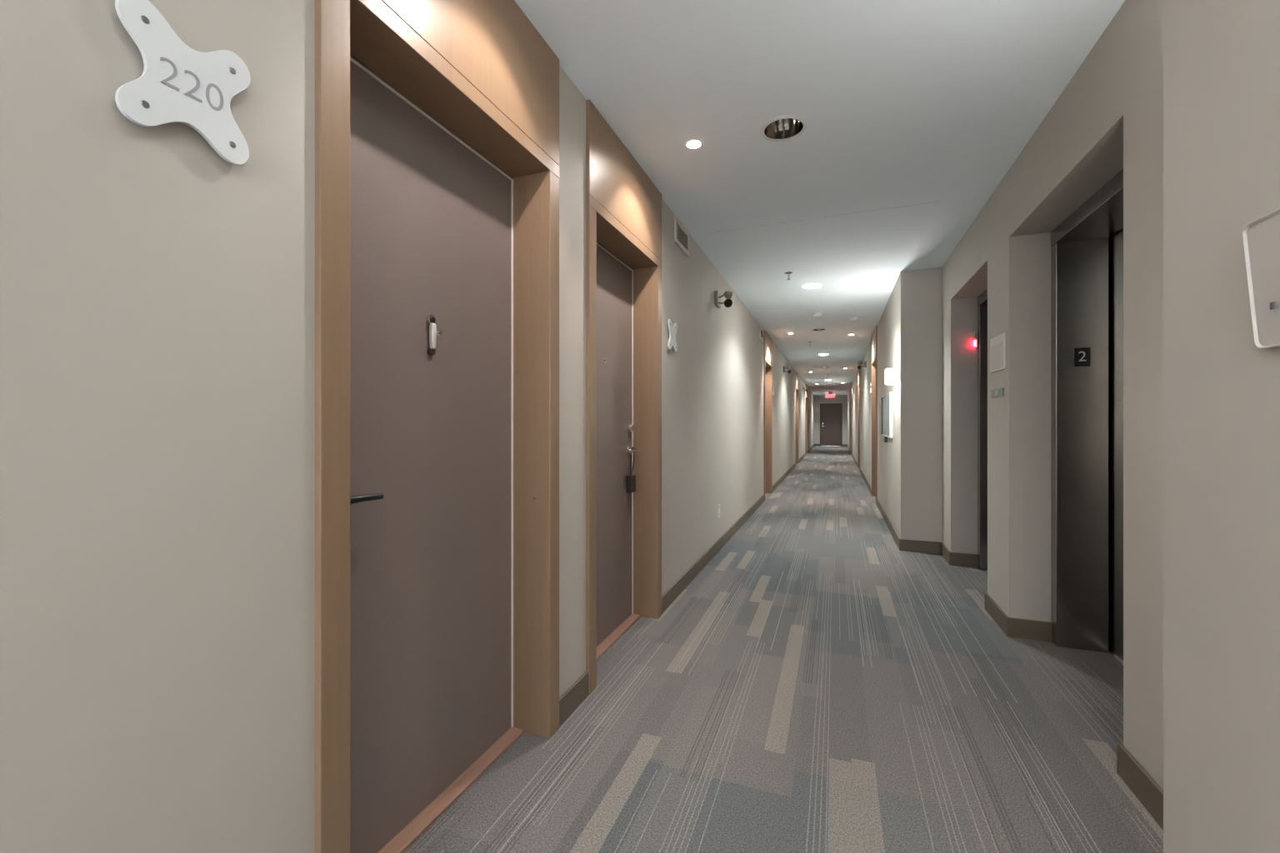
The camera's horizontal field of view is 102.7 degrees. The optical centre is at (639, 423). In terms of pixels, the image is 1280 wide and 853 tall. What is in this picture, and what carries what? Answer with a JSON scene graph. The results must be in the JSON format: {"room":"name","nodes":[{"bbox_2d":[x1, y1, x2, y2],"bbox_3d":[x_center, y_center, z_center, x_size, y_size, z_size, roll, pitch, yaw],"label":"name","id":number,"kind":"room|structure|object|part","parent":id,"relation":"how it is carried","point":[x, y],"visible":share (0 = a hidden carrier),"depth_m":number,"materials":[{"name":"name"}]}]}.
{"room":"apartment building corridor","nodes":[
{"label":"apartment building corridor","id":0,"kind":"room"},
{"bbox_2d":[0,0,814,852],"bbox_3d":[3.375,-0.112,11.984,0.200,2.600,31.200,0,0,21],"label":"wall","id":1,"kind":"structure","parent":0,"point":[157,289],"depth_m":0.85,"materials":[{"name":"paint"}]},
{"bbox_2d":[115,0,250,164],"bbox_3d":[-0.753,-0.560,0.853,0.020,0.198,0.186,0,0,21],"label":"room sign","id":2,"kind":"object","parent":1,"relation":"attached to","point":[178,82],"visible":1,"depth_m":0.84,"materials":[{"name":"white plastic"}]},
{"bbox_2d":[315,0,559,852],"bbox_3d":[-0.590,-0.112,1.565,0.217,2.599,0.988,0,0,21],"label":"door","id":3,"kind":"structure","parent":1,"relation":"in","point":[437,122],"depth_m":1.54,"materials":[{"name":"brown wood"}]},
{"bbox_3d":[-0.720,0.191,1.296,0.052,0.021,0.128,0,0,21],"label":"lever","id":4,"kind":"part","parent":3,"relation":"part of","materials":[{"name":"black metal"}]},
{"bbox_3d":[-0.636,-0.267,1.573,0.014,0.079,0.021,0,0,21],"label":"knocker arm","id":5,"kind":"part","parent":3,"relation":"part of","materials":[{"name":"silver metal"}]},
{"bbox_3d":[-0.496,-1.205,1.529,0.017,0.412,0.988,0,0,21],"label":"header panel","id":6,"kind":"part","parent":3,"relation":"part of","materials":[{"name":"brown wood"}]},
{"bbox_2d":[585,99,661,694],"bbox_3d":[-0.143,-0.112,2.735,0.217,2.599,0.998,0,0,21],"label":"door","id":7,"kind":"structure","parent":1,"relation":"in","point":[623,206],"depth_m":2.88,"materials":[{"name":"brown wood"}]},
{"bbox_3d":[-0.050,-1.205,2.699,0.017,0.412,0.998,0,0,21],"label":"header panel","id":8,"kind":"part","parent":7,"relation":"part of","materials":[{"name":"brown wood"}]},
{"bbox_3d":[-0.063,0.166,3.101,0.009,0.052,0.052,0,0,21],"label":"lever handle","id":9,"kind":"part","parent":7,"relation":"part of","materials":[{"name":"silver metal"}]},
{"bbox_2d":[626,446,635,492],"bbox_3d":[-0.052,0.279,3.083,0.038,0.273,0.068,0,0,21],"label":"lockbox","id":10,"kind":"object","parent":7,"relation":"hanging from","point":[631,479],"visible":0.93,"depth_m":3.06,"materials":[{"name":"black metal"}]},
{"bbox_3d":[-0.054,0.166,3.041,0.052,0.021,0.125,0,0,21],"label":"lever","id":11,"kind":"part","parent":7,"relation":"part of","materials":[{"name":"silver metal"}]},
{"bbox_2d":[667,319,677,352],"bbox_3d":[0.212,-0.574,3.382,0.020,0.198,0.186,0,0,21],"label":"room sign","id":12,"kind":"object","parent":1,"relation":"attached to","point":[672,330],"visible":1,"depth_m":3.35,"materials":[{"name":"white plastic"}]},
{"bbox_2d":[674,215,689,257],"bbox_3d":[0.299,-1.311,3.621,0.012,0.174,0.350,0,0,21],"label":"air vent","id":13,"kind":"object","parent":1,"relation":"in","point":[681,234],"visible":1,"depth_m":3.60,"materials":[{"name":"white metal"}]},
{"bbox_2d":[559,444,814,727],"bbox_3d":[3.475,1.135,11.946,0.013,0.105,31.200,0,0,21],"label":"baseboard","id":14,"kind":"structure","parent":1,"relation":"attached to","point":[577,692],"depth_m":3.59,"materials":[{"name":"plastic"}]},
{"bbox_2d":[717,504,719,518],"bbox_3d":[0.736,0.821,4.771,0.008,0.125,0.080,0,0,21],"label":"outlet","id":15,"kind":"object","parent":1,"relation":"attached to","point":[718,505],"visible":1,"depth_m":4.75,"materials":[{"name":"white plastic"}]},
{"bbox_2d":[715,290,732,308],"bbox_3d":[0.745,-1.110,4.625,0.128,0.164,0.217,0,0,-36],"label":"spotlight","id":16,"kind":"object","parent":1,"relation":"attached to","point":[727,302],"visible":1,"depth_m":4.60,"materials":[{"name":"beige"}]},
{"bbox_2d":[760,325,763,341],"bbox_3d":[1.790,-1.311,7.531,0.012,0.174,0.350,0,0,21],"label":"air vent","id":17,"kind":"object","parent":1,"relation":"in","point":[761,328],"visible":1,"depth_m":7.52,"materials":[{"name":"grey paint"}]},
{"bbox_2d":[763,330,772,500],"bbox_3d":[1.974,-0.112,8.286,0.217,2.599,0.992,0,0,21],"label":"door","id":18,"kind":"structure","parent":1,"relation":"in","point":[767,342],"depth_m":8.65,"materials":[{"name":"brown wood"}]},
{"bbox_3d":[2.067,-1.205,8.250,0.017,0.412,0.992,0,0,21],"label":"header panel","id":19,"kind":"part","parent":18,"relation":"part of","materials":[{"name":"brown wood"}]},
{"bbox_2d":[783,365,790,373],"bbox_3d":[3.054,-1.105,10.680,0.128,0.164,0.217,0,0,-36],"label":"spotlight","id":20,"kind":"object","parent":1,"relation":"attached to","point":[788,371],"visible":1,"depth_m":10.64,"materials":[{"name":"beige metal"}]},
{"bbox_2d":[795,371,798,466],"bbox_3d":[4.361,-0.112,14.546,0.217,2.599,0.992,0,0,21],"label":"door","id":21,"kind":"structure","parent":1,"relation":"in","point":[797,374],"depth_m":14.91,"materials":[{"name":"brown wood"}]},
{"bbox_3d":[4.455,-1.205,14.510,0.017,0.412,0.992,0,0,21],"label":"header panel","id":22,"kind":"part","parent":21,"relation":"part of","materials":[{"name":"brown wood"}]},
{"bbox_2d":[805,384,807,454],"bbox_3d":[6.083,-0.112,19.059,0.217,2.599,0.992,0,0,21],"label":"door","id":23,"kind":"structure","parent":1,"relation":"in","point":[806,386],"depth_m":19.43,"materials":[{"name":"brown wood"}]},
{"bbox_2d":[403,445,1163,852],"bbox_3d":[4.460,1.238,11.624,2.950,0.100,31.700,0,0,21],"label":"floor","id":24,"kind":"structure","parent":0,"point":[821,685],"depth_m":2.01,"materials":[{"name":"carpet"}]},
{"bbox_2d":[514,0,1124,395],"bbox_3d":[4.460,-1.482,11.624,2.950,0.140,31.700,0,0,21],"label":"ceiling","id":25,"kind":"structure","parent":0,"point":[915,112],"depth_m":2.36,"materials":[{"name":"paint"}]},
{"bbox_2d":[685,139,702,149],"bbox_3d":[0.273,-1.430,2.593,0.090,0.044,0.090,0,0,21],"label":"spotlight","id":26,"kind":"object","parent":25,"relation":"attached to","point":[694,143],"visible":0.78,"depth_m":2.61,"materials":[{"name":"white metal"}]},
{"bbox_3d":[0.273,-1.428,2.593,0.067,0.004,0.067,0,0,-20],"label":"lamp glass","id":27,"kind":"part","parent":26,"relation":"part of","materials":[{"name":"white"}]},
{"bbox_2d":[760,115,807,141],"bbox_3d":[0.688,-1.474,2.456,0.216,0.132,0.216,0,0,21],"label":"recessed light","id":28,"kind":"object","parent":25,"relation":"in","point":[788,127],"visible":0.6,"depth_m":2.51,"materials":[{"name":"white metal"}]},
{"bbox_3d":[0.688,-1.456,2.456,0.047,0.081,0.047,0,0,21],"label":"bulb","id":29,"kind":"part","parent":28,"relation":"part of","materials":[{"name":"white"}]},
{"bbox_2d":[785,271,792,279],"bbox_3d":[1.399,-1.381,4.818,0.072,0.062,0.072,0,0,21],"label":"sprinkler","id":30,"kind":"object","parent":25,"relation":"attached to","point":[787,272],"visible":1,"depth_m":4.81,"materials":[{"name":"grey metal"}]},
{"bbox_2d":[800,283,822,288],"bbox_3d":[1.768,-1.404,5.266,0.216,0.016,0.216,0,0,21],"label":"recessed light","id":31,"kind":"object","parent":25,"relation":"in","point":[808,285],"visible":1,"depth_m":5.23,"materials":[{"name":"white metal"}]},
{"bbox_2d":[810,312,822,317],"bbox_3d":[2.284,-1.389,6.621,0.140,0.045,0.140,0,0,21],"label":"smoke detector","id":32,"kind":"object","parent":25,"relation":"attached to","point":[816,314],"visible":1,"depth_m":6.58,"materials":[{"name":"white plastic"}]},
{"bbox_2d":[811,328,826,330],"bbox_3d":[2.709,-1.474,7.743,0.216,0.132,0.216,0,0,21],"label":"recessed light","id":33,"kind":"object","parent":25,"relation":"in","point":[816,329],"visible":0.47,"depth_m":7.78,"materials":[{"name":"white metal"}]},
{"bbox_2d":[825,391,834,399],"bbox_3d":[8.514,-1.247,22.867,0.402,0.330,0.060,0,0,21],"label":"exit sign","id":34,"kind":"object","parent":25,"relation":"hanging from","point":[830,395],"visible":1,"depth_m":22.85,"materials":[{"name":"red plastic"}]},
{"bbox_2d":[849,317,857,321],"bbox_3d":[2.865,-1.389,6.881,0.100,0.045,0.100,0,0,21],"label":"smoke detector","id":35,"kind":"object","parent":25,"relation":"attached to","point":[852,319],"visible":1,"depth_m":6.85,"materials":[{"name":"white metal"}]},
{"bbox_2d":[814,395,847,444],"bbox_3d":[9.805,-0.112,26.335,1.587,2.600,0.200,0,0,21],"label":"wall","id":36,"kind":"structure","parent":0,"point":[842,399],"depth_m":26.25,"materials":[{"name":"paint"}]},
{"bbox_2d":[820,403,842,446],"bbox_3d":[9.805,0.093,26.271,1.073,2.190,0.160,0,0,21],"label":"door","id":37,"kind":"structure","parent":36,"relation":"in","point":[831,414],"depth_m":26.26,"materials":[{"name":"brown wood"}]},
{"bbox_2d":[847,269,924,540],"bbox_3d":[6.563,-0.112,15.328,0.200,2.600,22.680,0,0,21],"label":"wall","id":38,"kind":"structure","parent":0,"point":[901,326],"depth_m":4.79,"materials":[{"name":"paint"}]},
{"bbox_2d":[851,382,853,455],"bbox_3d":[7.612,-0.112,18.101,0.217,2.599,0.992,0,0,21],"label":"door","id":39,"kind":"structure","parent":38,"relation":"in","point":[852,382],"depth_m":18.00,"materials":[{"name":"brown wood"}]},
{"bbox_2d":[857,369,859,471],"bbox_3d":[5.623,-0.112,12.887,0.217,2.599,0.992,0,0,21],"label":"door","id":40,"kind":"structure","parent":38,"relation":"in","point":[858,370],"depth_m":13.32,"materials":[{"name":"brown wood"}]},
{"bbox_3d":[5.530,-1.205,12.923,0.017,0.412,0.992,0,0,21],"label":"header panel","id":41,"kind":"part","parent":40,"relation":"part of","materials":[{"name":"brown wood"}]},
{"bbox_2d":[857,360,866,369],"bbox_3d":[4.380,-1.135,10.067,0.217,0.164,0.128,0,0,-13],"label":"spotlight","id":42,"kind":"object","parent":38,"relation":"attached to","point":[859,363],"visible":1,"depth_m":10.04,"materials":[{"name":"beige metal"}]},
{"bbox_2d":[871,325,877,504],"bbox_3d":[3.706,-0.112,7.860,0.217,2.599,0.992,0,0,21],"label":"door","id":43,"kind":"structure","parent":38,"relation":"in","point":[874,337],"depth_m":8.28,"materials":[{"name":"brown wood"}]},
{"bbox_3d":[3.612,-1.205,7.896,0.017,0.412,0.992,0,0,21],"label":"header panel","id":44,"kind":"part","parent":43,"relation":"part of","materials":[{"name":"brown wood"}]},
{"bbox_2d":[880,391,892,442],"bbox_3d":[2.843,-0.052,5.904,0.035,0.560,1.000,0,0,21],"label":"framed panel","id":45,"kind":"object","parent":38,"relation":"attached to","point":[887,399],"visible":1,"depth_m":5.79,"materials":[{"name":"beige plastic"}]},
{"bbox_3d":[2.846,-0.087,5.895,0.020,0.460,0.955,0,0,21],"label":"pane","id":46,"kind":"part","parent":45,"relation":"part of","materials":[{"name":"teal glass"}]},
{"bbox_2d":[885,367,898,384],"bbox_3d":[2.486,-0.460,5.067,0.105,0.145,0.240,0,0,21],"label":"wall sconce","id":47,"kind":"object","parent":38,"relation":"attached to","point":[891,374],"visible":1,"depth_m":4.96,"materials":[{"name":"white glass"}]},
{"bbox_2d":[925,267,941,542],"bbox_3d":[2.795,-0.112,4.708,0.327,2.600,0.150,0,0,21],"label":"wall","id":48,"kind":"structure","parent":0,"point":[932,276],"depth_m":4.67,"materials":[{"name":"paint"}]},
{"bbox_2d":[1050,246,1051,622],"bbox_3d":[2.482,-0.112,2.865,0.403,2.600,3.149,0,0,21],"label":"wall","id":49,"kind":"structure","parent":0,"point":[1051,247],"depth_m":2.87,"materials":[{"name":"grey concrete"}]},
{"bbox_2d":[941,0,1163,789],"bbox_3d":[2.103,-0.112,2.706,0.192,2.600,4.084,0,0,21],"label":"wall","id":50,"kind":"structure","parent":0,"point":[1107,119],"depth_m":2.33,"materials":[{"name":"paint"}]},
{"bbox_2d":[977,288,987,569],"bbox_3d":[2.735,0.081,3.648,0.325,2.234,1.105,0,0,21],"label":"elevator","id":51,"kind":"object","parent":50,"relation":"attached to","point":[982,298],"visible":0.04,"depth_m":4.15,"materials":[{"name":"metal"}]},
{"bbox_2d":[973,330,978,349],"bbox_3d":[2.761,-0.682,4.207,0.025,0.140,0.040,0,0,21],"label":"indicator","id":52,"kind":"object","parent":51,"relation":"attached to","point":[976,334],"visible":1,"depth_m":4.20,"materials":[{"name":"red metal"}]},
{"bbox_2d":[990,387,1004,398],"bbox_3d":[2.117,-0.177,3.025,0.010,0.049,0.250,0,0,21],"label":"switch plate","id":53,"kind":"object","parent":50,"relation":"attached to","point":[1000,392],"visible":1,"depth_m":3.02,"materials":[{"name":"grey"}]},
{"bbox_2d":[990,332,1005,373],"bbox_3d":[2.123,-0.412,3.040,0.009,0.206,0.282,0,0,21],"label":"sign","id":54,"kind":"object","parent":50,"relation":"attached to","point":[997,344],"visible":1,"depth_m":3.02,"materials":[{"name":"white plastic"}]},
{"bbox_2d":[846,444,1163,829],"bbox_3d":[5.982,1.135,13.364,0.540,0.105,26.764,0,0,21],"label":"baseboard","id":55,"kind":"structure","parent":50,"relation":"attached to","point":[1149,793],"depth_m":2.81,"materials":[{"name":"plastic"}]},
{"bbox_2d":[1050,168,1123,664],"bbox_3d":[2.168,0.081,2.161,0.325,2.234,1.210,0,0,21],"label":"elevator","id":56,"kind":"object","parent":50,"relation":"attached to","point":[1087,246],"visible":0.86,"depth_m":2.67,"materials":[{"name":"metal"}]},
{"bbox_3d":[2.313,-0.344,2.678,0.068,0.099,0.004,0,0,21],"label":"floor plate","id":57,"kind":"part","parent":56,"relation":"part of","materials":[{"name":"black"}]},
{"bbox_3d":[2.273,1.190,2.121,0.100,0.016,1.210,0,0,21],"label":"sill","id":58,"kind":"part","parent":56,"relation":"part of","materials":[{"name":"silver metal"}]},
{"bbox_3d":[2.354,0.091,2.398,0.030,2.177,0.595,0,0,21],"label":"door panel","id":59,"kind":"part","parent":56,"relation":"part of","materials":[{"name":"metal"}]},
{"bbox_2d":[1163,0,1279,852],"bbox_3d":[0.433,-0.112,-1.216,0.535,2.600,4.436,0,0,21],"label":"wall","id":60,"kind":"structure","parent":0,"point":[1222,57],"depth_m":0.81,"materials":[{"name":"paint"}]},
{"bbox_2d":[1242,208,1279,349],"bbox_3d":[0.841,-0.193,0.640,0.025,0.178,0.195,0,0,21],"label":"wall plate","id":61,"kind":"object","parent":60,"relation":"attached to","point":[1261,237],"visible":1,"depth_m":0.71,"materials":[{"name":"grey plastic"}]}
]}

